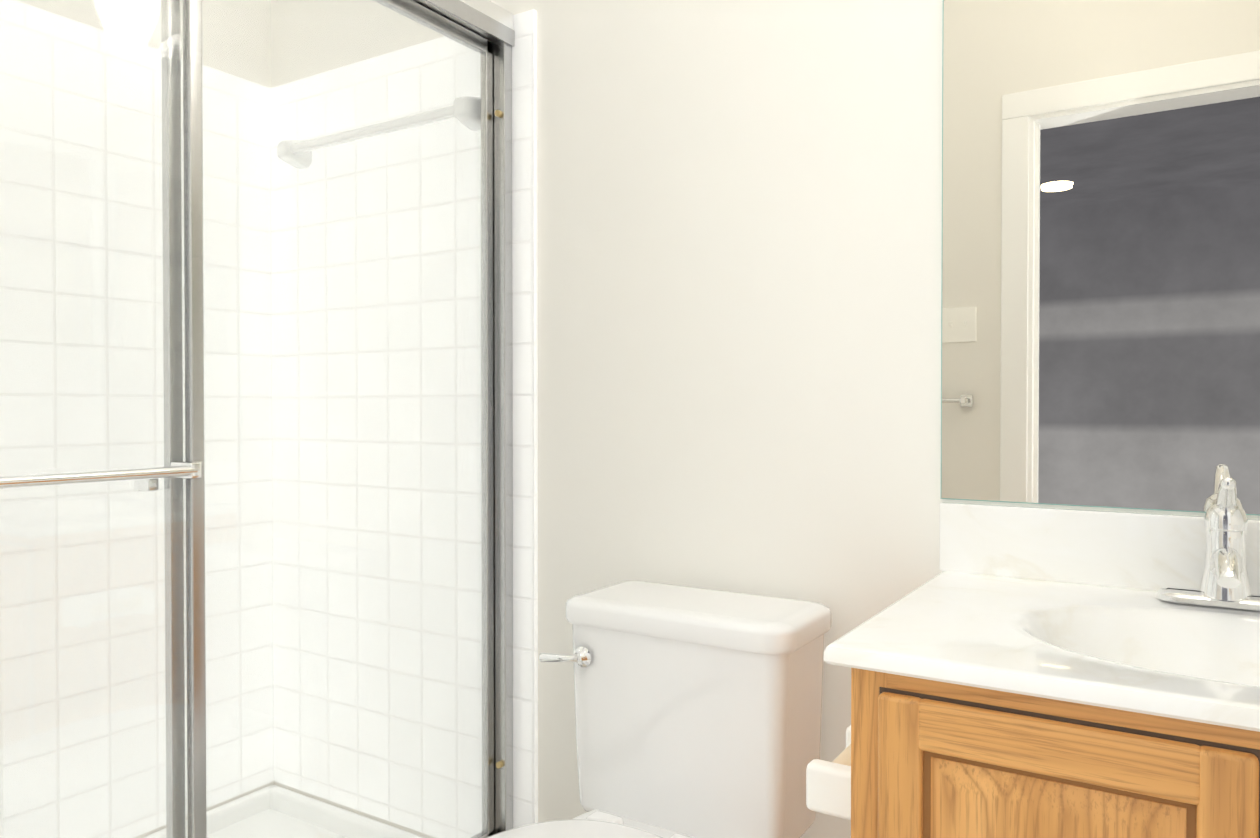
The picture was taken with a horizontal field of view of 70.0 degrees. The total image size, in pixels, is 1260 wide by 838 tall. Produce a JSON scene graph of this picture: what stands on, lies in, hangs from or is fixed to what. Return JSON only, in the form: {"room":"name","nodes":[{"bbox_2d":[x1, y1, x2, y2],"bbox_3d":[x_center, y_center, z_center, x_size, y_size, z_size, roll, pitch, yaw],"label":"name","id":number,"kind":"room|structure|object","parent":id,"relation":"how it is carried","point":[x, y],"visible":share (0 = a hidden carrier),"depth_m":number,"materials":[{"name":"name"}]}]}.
{"room":"bathroom","nodes":[
{"label":"bathroom","id":0,"kind":"room"},
{"bbox_2d":[18,0,274,837],"bbox_3d":[-1.468,-0.286,1.736,0.108,2.746,1.710,0,1,32],"label":"wall","id":1,"kind":"structure","parent":0,"point":[220,56],"depth_m":2.28,"materials":[{"name":"paint"}]},
{"bbox_2d":[0,0,271,837],"bbox_3d":[-1.385,0.054,1.758,0.012,1.865,1.590,0,1,32],"label":"shower wall tile","id":2,"kind":"structure","parent":1,"relation":"attached to","point":[239,218],"depth_m":2.06,"materials":[{"name":"white tile"}]},
{"bbox_2d":[271,0,1259,837],"bbox_3d":[0.146,-0.287,1.801,2.770,2.746,0.120,0,1,32],"label":"wall","id":3,"kind":"structure","parent":0,"point":[739,242],"depth_m":1.70,"materials":[{"name":"paint"}]},
{"bbox_2d":[268,9,537,837],"bbox_3d":[-0.574,0.049,2.180,0.875,1.865,0.012,0,1,32],"label":"shower wall tile","id":4,"kind":"structure","parent":3,"relation":"attached to","point":[524,152],"depth_m":2.17,"materials":[{"name":"white tile"}]},
{"bbox_2d":[277,96,480,168],"bbox_3d":[-0.611,-0.683,2.147,0.673,0.068,0.068,0,1,32],"label":"towel rail","id":5,"kind":"object","parent":4,"relation":"attached to","point":[343,138],"depth_m":2.10,"materials":[{"name":"white ceramic"}]},
{"bbox_2d":[941,0,1259,515],"bbox_3d":[0.844,-0.404,1.286,0.770,1.079,0.005,0,1,32],"label":"mirror","id":6,"kind":"object","parent":3,"relation":"attached to","point":[1100,316],"visible":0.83,"depth_m":1.36,"materials":[{"name":"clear mirror"}]},
{"bbox_3d":[-0.309,1.135,1.095,2.770,0.080,1.830,0,1,32],"label":"floor","id":7,"kind":"structure","parent":0,"visible":0},
{"bbox_2d":[145,785,423,837],"bbox_3d":[-1.014,1.032,1.537,0.861,0.115,1.562,0,1,32],"label":"shower pan","id":8,"kind":"object","parent":7,"relation":"on","point":[297,800],"depth_m":2.26,"materials":[{"name":"white ceramic"}]},
{"bbox_2d":[0,0,514,837],"bbox_3d":[-0.690,0.050,1.321,0.140,1.850,1.564,0,1,32],"label":"shower door","id":9,"kind":"structure","parent":8,"relation":"on","point":[484,28],"depth_m":1.46,"materials":[{"name":"clear glass"}]},
{"bbox_2d":[487,580,831,837],"bbox_3d":[-0.052,0.708,1.351,0.471,0.777,0.810,0,1,32],"label":"toilet","id":10,"kind":"object","parent":7,"relation":"on","point":[698,712],"visible":1,"depth_m":1.48,"materials":[{"name":"white ceramic"}]},
{"bbox_2d":[824,502,1259,837],"bbox_3d":[0.700,0.619,1.056,0.781,0.952,0.562,0,1,32],"label":"bathroom vanity","id":11,"kind":"object","parent":7,"relation":"on","point":[1026,672],"visible":0.98,"depth_m":0.98,"materials":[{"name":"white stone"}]},
{"bbox_2d":[806,725,850,819],"bbox_3d":[0.297,0.459,1.177,0.075,0.070,0.190,0,1,32],"label":"toilet paper holder","id":12,"kind":"object","parent":11,"relation":"attached to","point":[828,787],"visible":0.27,"depth_m":1.11,"materials":[{"name":"white plastic"}]},
{"bbox_2d":[1157,477,1259,611],"bbox_3d":[0.779,0.164,1.173,0.160,0.179,0.166,0,1,32],"label":"faucet","id":13,"kind":"object","parent":11,"relation":"on","point":[1225,582],"visible":1,"depth_m":1.20,"materials":[{"name":"silver metal"}]}
]}

